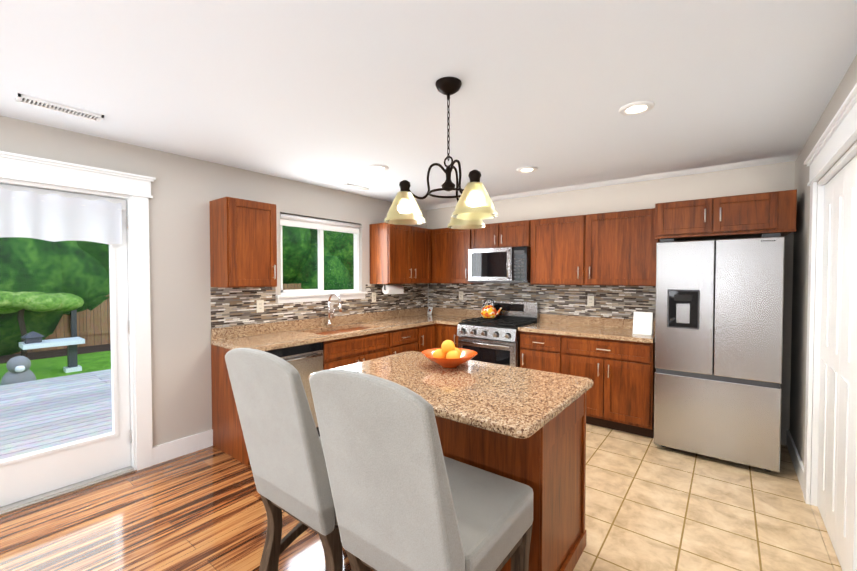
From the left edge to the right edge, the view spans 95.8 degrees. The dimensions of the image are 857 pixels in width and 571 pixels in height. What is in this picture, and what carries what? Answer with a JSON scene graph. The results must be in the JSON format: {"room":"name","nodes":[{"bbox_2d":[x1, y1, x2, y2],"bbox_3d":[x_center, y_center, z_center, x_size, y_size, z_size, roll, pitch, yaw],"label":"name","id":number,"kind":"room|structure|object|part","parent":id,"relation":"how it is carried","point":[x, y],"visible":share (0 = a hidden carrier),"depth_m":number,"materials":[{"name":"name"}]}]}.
{"room":"kitchen","nodes":[
{"label":"kitchen","id":0,"kind":"room"},
{"bbox_2d":[0,446,373,570],"bbox_3d":[-1.578,1.498,0.513,3.950,0.100,4.200,1,2,38],"label":"floor","id":1,"kind":"structure","parent":0,"point":[202,510],"depth_m":2.25,"materials":[{"name":"laminate"}]},
{"bbox_2d":[211,341,330,465],"bbox_3d":[-1.390,0.944,3.457,0.624,0.875,0.770,1,2,38],"label":"base cabinet","id":2,"kind":"object","parent":1,"relation":"on","point":[228,436],"depth_m":3.26,"materials":[{"name":"brown wood"}]},
{"bbox_2d":[265,342,322,436],"bbox_3d":[-1.143,0.951,3.288,0.126,0.868,0.590,1,2,38],"label":"dishwasher","id":3,"kind":"object","parent":2,"relation":"in","point":[307,357],"depth_m":3.36,"materials":[{"name":"silver metal"}]},
{"bbox_2d":[211,313,446,351],"bbox_3d":[-0.695,0.466,4.335,0.636,0.038,3.033,1,2,38],"label":"countertop","id":4,"kind":"structure","parent":2,"relation":"on","point":[261,341],"depth_m":3.69,"materials":[{"name":"brown stone"}]},
{"bbox_2d":[327,293,341,324],"bbox_3d":[-1.001,0.262,4.186,0.235,0.376,0.092,1,2,38],"label":"faucet","id":5,"kind":"object","parent":4,"relation":"on","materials":[{"name":"silver metal"}]},
{"bbox_2d":[315,325,374,332],"bbox_3d":[-0.888,0.575,4.068,0.413,0.192,0.809,1,2,38],"label":"sink","id":6,"kind":"object","parent":4,"relation":"in","point":[349,327],"depth_m":4.21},
{"bbox_2d":[427,307,432,314],"bbox_3d":[0.022,0.362,5.586,0.035,0.110,0.110,-1,1,-27],"label":"sign","id":7,"kind":"object","parent":4,"relation":"on","point":[430,310],"visible":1,"depth_m":5.57,"materials":[{"name":"white paper"}]},
{"bbox_2d":[225,348,351,570],"bbox_3d":[-0.449,0.828,1.736,0.490,1.185,0.701,1,2,38],"label":"chair","id":8,"kind":"object","parent":1,"relation":"on","point":[283,442],"visible":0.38,"depth_m":1.47,"materials":[{"name":"fabric"}]},
{"bbox_3d":[-0.388,0.846,1.815,0.490,0.145,0.500,1,2,38],"label":"seat","id":9,"kind":"part","parent":8,"relation":"part of","materials":[{"name":"fabric"}]},
{"bbox_2d":[309,369,532,570],"bbox_3d":[0.010,0.836,1.381,0.490,1.185,0.701,1,2,38],"label":"chair","id":10,"kind":"object","parent":1,"relation":"on","point":[407,495],"visible":1,"depth_m":1.16,"materials":[{"name":"fabric"}]},
{"bbox_3d":[0.071,0.854,1.461,0.490,0.145,0.500,1,2,38],"label":"seat","id":11,"kind":"part","parent":10,"relation":"part of","materials":[{"name":"fabric"}]},
{"bbox_2d":[0,116,427,446],"bbox_3d":[-2.277,0.173,2.921,0.159,2.440,7.200,1,2,38],"label":"wall","id":12,"kind":"structure","parent":0,"point":[185,190],"depth_m":3.21,"materials":[{"name":"grey paint"}]},
{"bbox_2d":[0,184,131,506],"bbox_3d":[-2.553,0.373,2.581,0.071,2.015,0.911,1,2,38],"label":"patio door","id":13,"kind":"structure","parent":12,"relation":"in","point":[31,474],"depth_m":2.81,"materials":[{"name":"white"}]},
{"bbox_2d":[0,237,111,458],"bbox_3d":[-2.542,0.285,2.601,0.005,1.630,0.655,1,2,38],"label":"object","id":14,"kind":"structure","parent":13,"relation":"attached to","point":[53,346],"depth_m":2.62,"materials":[{"name":"clear glass"}]},
{"bbox_2d":[0,187,124,244],"bbox_3d":[-2.510,-0.447,2.544,0.055,0.318,0.840,1,2,38],"label":"valance curtain","id":15,"kind":"object","parent":13,"relation":"attached to","point":[47,217],"visible":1,"depth_m":2.58,"materials":[{"name":"white fabric"}]},
{"bbox_2d":[0,151,155,515],"bbox_3d":[-2.533,0.294,2.559,0.199,2.215,1.220,1,2,38],"label":"door frame","id":16,"kind":"structure","parent":12,"relation":"attached to","point":[131,189],"depth_m":2.89,"materials":[{"name":"white wood"}]},
{"bbox_2d":[153,429,212,464],"bbox_3d":[-2.003,1.318,3.174,0.015,0.140,0.442,1,2,38],"label":"baseboard","id":17,"kind":"structure","parent":12,"relation":"attached to","point":[167,451],"depth_m":3.16,"materials":[{"name":"white"}]},
{"bbox_2d":[209,197,276,287],"bbox_3d":[-1.608,-0.355,3.387,0.329,0.734,0.435,1,2,38],"label":"upper cabinet","id":18,"kind":"object","parent":12,"relation":"attached to","point":[243,233],"depth_m":3.25,"materials":[{"name":"brown wood"}]},
{"bbox_2d":[256,300,263,312],"bbox_3d":[-1.594,0.196,3.670,0.007,0.116,0.070,1,2,38],"label":"electrical outlet","id":19,"kind":"object","parent":12,"relation":"attached to","point":[260,305],"visible":1,"depth_m":3.67,"materials":[{"name":"beige plastic"}]},
{"bbox_2d":[211,307,426,340],"bbox_3d":[-0.941,0.393,4.506,0.020,0.101,3.005,1,2,38],"label":"backsplash","id":20,"kind":"structure","parent":12,"relation":"attached to","point":[313,323],"depth_m":4.01,"materials":[{"name":"brown stone"}]},
{"bbox_2d":[276,213,367,303],"bbox_3d":[-1.166,-0.285,4.289,0.150,0.903,1.190,1,2,38],"label":"kitchen window","id":21,"kind":"structure","parent":12,"relation":"in","point":[319,293],"depth_m":4.27,"materials":[{"name":"white plastic"}]},
{"bbox_2d":[372,293,375,301],"bbox_3d":[-0.682,0.149,4.848,0.007,0.116,0.070,1,2,38],"label":"electrical outlet","id":22,"kind":"object","parent":12,"relation":"attached to","point":[373,297],"visible":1,"depth_m":4.84,"materials":[{"name":"beige plastic"}]},
{"bbox_2d":[369,223,432,283],"bbox_3d":[-0.310,-0.392,5.005,0.400,0.734,0.854,1,2,38],"label":"upper cabinet","id":23,"kind":"object","parent":12,"relation":"attached to","point":[399,254],"depth_m":4.78,"materials":[{"name":"brown wood"}]},
{"bbox_2d":[382,284,403,293],"bbox_3d":[-0.450,0.043,4.919,0.117,0.130,0.304,1,2,38],"label":"paper towel holder","id":24,"kind":"object","parent":23,"relation":"attached to","point":[392,289],"visible":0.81,"depth_m":4.84,"materials":[{"name":"white"}]},
{"bbox_2d":[0,0,856,209],"bbox_3d":[-0.660,-1.068,1.641,4.250,0.100,7.500,1,2,38],"label":"ceiling","id":25,"kind":"structure","parent":0,"point":[335,94],"depth_m":1.96,"materials":[{"name":"white paint"}]},
{"bbox_2d":[16,93,103,121],"bbox_3d":[-2.123,-1.024,2.243,0.100,0.014,0.360,1,2,38],"label":"ceiling vent","id":26,"kind":"object","parent":25,"relation":"in","point":[26,99],"visible":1,"depth_m":2.23,"materials":[{"name":"white metal"}]},
{"bbox_2d":[344,183,368,189],"bbox_3d":[-0.779,-1.069,4.200,0.070,0.014,0.300,1,2,38],"label":"ceiling vent","id":27,"kind":"object","parent":25,"relation":"in","point":[356,186],"visible":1,"depth_m":4.19,"materials":[{"name":"white metal"}]},
{"bbox_2d":[368,165,388,170],"bbox_3d":[-0.448,-1.054,3.476,0.184,0.012,0.184,1,2,38],"label":"recessed light","id":28,"kind":"object","parent":25,"relation":"in","point":[378,167],"visible":0.98,"depth_m":3.46,"materials":[{"name":"white"}]},
{"bbox_2d":[384,77,497,228],"bbox_3d":[0.139,-0.675,1.995,0.593,0.702,0.568,1,2,38],"label":"pendant light","id":29,"kind":"object","parent":25,"relation":"hanging from","point":[474,207],"visible":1,"depth_m":1.91,"materials":[{"name":"beige glass"}]},
{"bbox_3d":[0.139,-0.733,1.994,0.441,0.586,0.415,1,2,38],"label":"frame","id":30,"kind":"part","parent":29,"relation":"part of","materials":[{"name":"black metal"}]},
{"bbox_2d":[517,166,536,172],"bbox_3d":[0.899,-1.055,3.534,0.184,0.012,0.184,1,2,38],"label":"recessed light","id":31,"kind":"object","parent":25,"relation":"in","point":[527,169],"visible":1,"depth_m":3.52,"materials":[{"name":"white"}]},
{"bbox_2d":[619,101,654,114],"bbox_3d":[1.206,-1.026,2.247,0.184,0.012,0.184,1,2,38],"label":"recessed light","id":32,"kind":"object","parent":25,"relation":"in","point":[636,107],"visible":0.96,"depth_m":2.23,"materials":[{"name":"white"}]},
{"bbox_2d":[427,161,794,445],"bbox_3d":[1.587,0.136,4.572,4.250,2.440,0.158,1,2,38],"label":"wall","id":33,"kind":"structure","parent":0,"point":[649,194],"depth_m":4.16,"materials":[{"name":"grey paint"}]},
{"bbox_2d":[433,228,480,283],"bbox_3d":[0.359,-0.396,5.169,0.639,0.734,0.395,1,2,38],"label":"upper cabinet","id":34,"kind":"object","parent":33,"relation":"attached to","point":[450,246],"depth_m":5.06,"materials":[{"name":"brown wood"}]},
{"bbox_2d":[459,291,462,299],"bbox_3d":[0.449,0.138,5.348,0.070,0.116,0.007,1,2,38],"label":"electrical outlet","id":35,"kind":"object","parent":33,"relation":"attached to","point":[460,295],"visible":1,"depth_m":5.35,"materials":[{"name":"beige plastic"}]},
{"bbox_2d":[473,220,528,248],"bbox_3d":[0.940,-0.604,4.756,0.778,0.299,0.329,1,2,38],"label":"upper cabinet","id":36,"kind":"object","parent":33,"relation":"attached to","point":[516,233],"depth_m":4.60,"materials":[{"name":"brown wood"}]},
{"bbox_2d":[468,246,529,282],"bbox_3d":[0.901,-0.242,4.715,0.768,0.412,0.449,1,2,38],"label":"microwave","id":37,"kind":"object","parent":36,"relation":"attached to","point":[501,265],"visible":1,"depth_m":4.55,"materials":[{"name":"silver metal"}]},
{"bbox_2d":[427,307,654,328],"bbox_3d":[1.160,0.386,4.793,2.992,0.101,0.020,1,2,38],"label":"backsplash","id":38,"kind":"structure","parent":33,"relation":"attached to","point":[612,323],"depth_m":4.42,"materials":[{"name":"brown stone"}]},
{"bbox_2d":[529,214,592,284],"bbox_3d":[1.512,-0.376,4.318,0.668,0.734,0.329,1,2,38],"label":"upper cabinet","id":39,"kind":"object","parent":33,"relation":"attached to","point":[561,248],"depth_m":4.18,"materials":[{"name":"brown wood"}]},
{"bbox_2d":[587,296,593,305],"bbox_3d":[1.801,0.172,4.302,0.070,0.116,0.007,1,2,38],"label":"electrical outlet","id":40,"kind":"object","parent":33,"relation":"attached to","point":[590,300],"visible":1,"depth_m":4.30,"materials":[{"name":"beige plastic"}]},
{"bbox_2d":[593,208,659,285],"bbox_3d":[1.961,-0.368,3.971,0.737,0.734,0.329,1,2,38],"label":"upper cabinet","id":41,"kind":"object","parent":33,"relation":"attached to","point":[613,249],"depth_m":3.80,"materials":[{"name":"brown wood"}]},
{"bbox_2d":[653,189,796,240],"bbox_3d":[2.522,-0.572,3.349,0.904,0.290,0.619,1,2,38],"label":"upper cabinet","id":42,"kind":"object","parent":33,"relation":"attached to","point":[748,215],"depth_m":3.09,"materials":[{"name":"brown wood"}]},
{"bbox_2d":[573,423,833,570],"bbox_3d":[0.626,1.434,3.359,3.950,0.100,3.000,1,2,38],"label":"floor","id":43,"kind":"structure","parent":0,"point":[650,505],"depth_m":2.39,"materials":[{"name":"beige tile"}]},
{"bbox_2d":[331,329,394,368],"bbox_3d":[-0.909,0.929,4.079,0.624,0.875,0.934,1,2,38],"label":"base cabinet","id":44,"kind":"object","parent":43,"relation":"on","point":[351,350],"depth_m":3.89,"materials":[{"name":"brown wood"}]},
{"bbox_2d":[395,325,422,353],"bbox_3d":[-0.515,0.918,4.588,0.624,0.875,0.638,1,2,38],"label":"base cabinet","id":45,"kind":"object","parent":43,"relation":"on","point":[405,339],"depth_m":4.46,"materials":[{"name":"brown wood"}]},
{"bbox_2d":[423,325,434,350],"bbox_3d":[-0.288,0.911,4.881,0.624,0.875,0.381,1,2,38],"label":"base cabinet","id":46,"kind":"object","parent":43,"relation":"on","point":[428,330],"depth_m":4.76,"materials":[{"name":"brown wood"}]},
{"bbox_2d":[435,325,459,347],"bbox_3d":[0.414,0.908,5.014,0.373,0.875,0.618,1,2,38],"label":"base cabinet","id":47,"kind":"object","parent":43,"relation":"on","point":[442,332],"depth_m":4.78,"materials":[{"name":"brown wood"}]},
{"bbox_2d":[435,317,479,324],"bbox_3d":[0.423,0.451,4.985,0.337,0.038,0.636,1,2,38],"label":"countertop","id":48,"kind":"structure","parent":47,"relation":"on","point":[446,320],"depth_m":4.82,"materials":[{"name":"brown stone"}]},
{"bbox_2d":[457,300,538,366],"bbox_3d":[0.819,0.780,4.607,0.746,1.150,0.707,1,2,38],"label":"stove","id":49,"kind":"object","parent":43,"relation":"on","point":[496,340],"visible":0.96,"depth_m":4.42,"materials":[{"name":"silver metal"}]},
{"bbox_2d":[481,298,501,318],"bbox_3d":[0.786,0.285,4.821,0.283,0.247,0.210,1,2,38],"label":"kettle","id":50,"kind":"object","parent":49,"relation":"on","point":[488,311],"visible":1,"depth_m":4.77,"materials":[{"name":"ceramic"}]},
{"bbox_2d":[436,395,585,570],"bbox_3d":[0.175,0.972,2.223,1.238,0.875,0.653,1,2,38],"label":"kitchen island","id":51,"kind":"object","parent":43,"relation":"on","point":[553,462],"depth_m":1.78,"materials":[{"name":"brown wood"}]},
{"bbox_2d":[309,351,593,442],"bbox_3d":[0.103,0.516,2.124,1.310,0.038,0.900,1,2,38],"label":"island countertop","id":52,"kind":"structure","parent":51,"relation":"on","point":[518,403],"depth_m":1.87,"materials":[{"name":"brown stone"}]},
{"bbox_2d":[422,340,476,367],"bbox_3d":[0.127,0.411,2.356,0.340,0.161,0.340,1,2,38],"label":"fruit bowl","id":53,"kind":"object","parent":52,"relation":"on","point":[448,354],"visible":1,"depth_m":2.32,"materials":[{"name":"orange ceramic"}]},
{"bbox_2d":[518,329,570,374],"bbox_3d":[1.376,0.925,4.270,0.536,0.875,0.618,1,2,38],"label":"base cabinet","id":54,"kind":"object","parent":43,"relation":"on","point":[549,352],"depth_m":4.00,"materials":[{"name":"brown wood"}]},
{"bbox_2d":[571,337,655,437],"bbox_3d":[1.818,0.933,3.928,0.875,0.875,0.618,1,2,38],"label":"base cabinet","id":55,"kind":"object","parent":43,"relation":"on","point":[613,359],"depth_m":3.60,"materials":[{"name":"brown wood"}]},
{"bbox_2d":[519,321,654,344],"bbox_3d":[1.659,0.473,4.029,1.267,0.038,0.636,1,2,38],"label":"countertop","id":56,"kind":"structure","parent":55,"relation":"on","point":[543,326],"depth_m":3.89,"materials":[{"name":"brown stone"}]},
{"bbox_2d":[632,311,652,334],"bbox_3d":[2.039,0.356,3.682,0.160,0.210,0.100,1,2,38],"label":"tent card","id":57,"kind":"object","parent":56,"relation":"on","point":[642,323],"visible":1,"depth_m":3.66,"materials":[{"name":"white paper"}]},
{"bbox_2d":[654,233,784,471],"bbox_3d":[2.444,0.497,3.306,0.795,1.775,0.764,1,2,38],"label":"fridge","id":58,"kind":"object","parent":43,"relation":"on","point":[718,343],"visible":1,"depth_m":2.99,"materials":[{"name":"grey metal"}]},
{"bbox_2d":[789,55,856,482],"bbox_3d":[0.962,0.230,0.416,0.150,2.440,7.200,1,2,38],"label":"wall","id":59,"kind":"structure","parent":0,"point":[800,305],"depth_m":2.86,"materials":[{"name":"grey paint"}]},
{"bbox_2d":[787,430,803,491],"bbox_3d":[2.800,1.323,2.952,0.015,0.140,0.978,1,2,38],"label":"baseboard","id":60,"kind":"structure","parent":59,"relation":"attached to","point":[796,460],"depth_m":2.91,"materials":[{"name":"white wood"}]},
{"bbox_2d":[803,83,856,570],"bbox_3d":[2.156,0.332,2.004,0.199,2.265,1.340,1,2,38],"label":"door frame","id":61,"kind":"structure","parent":59,"relation":"attached to","point":[837,140],"depth_m":2.31,"materials":[{"name":"white wood"}]},
{"bbox_2d":[817,155,856,570],"bbox_3d":[2.151,0.395,2.009,0.038,2.014,1.038,1,2,38],"label":"closet door","id":62,"kind":"structure","parent":59,"relation":"in","point":[836,333],"depth_m":2.05,"materials":[{"name":"white"}]},
{"label":"outside","id":63,"kind":"structure","parent":0,"visible":0},
{"bbox_2d":[0,225,353,459],"bbox_3d":[-29.927,-3.120,16.154,59.840,10.173,100.000,1,2,38],"label":"garden","id":64,"kind":"object","parent":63,"point":[30,302],"depth_m":8.34,"materials":[{"name":"green plant"}]}
]}

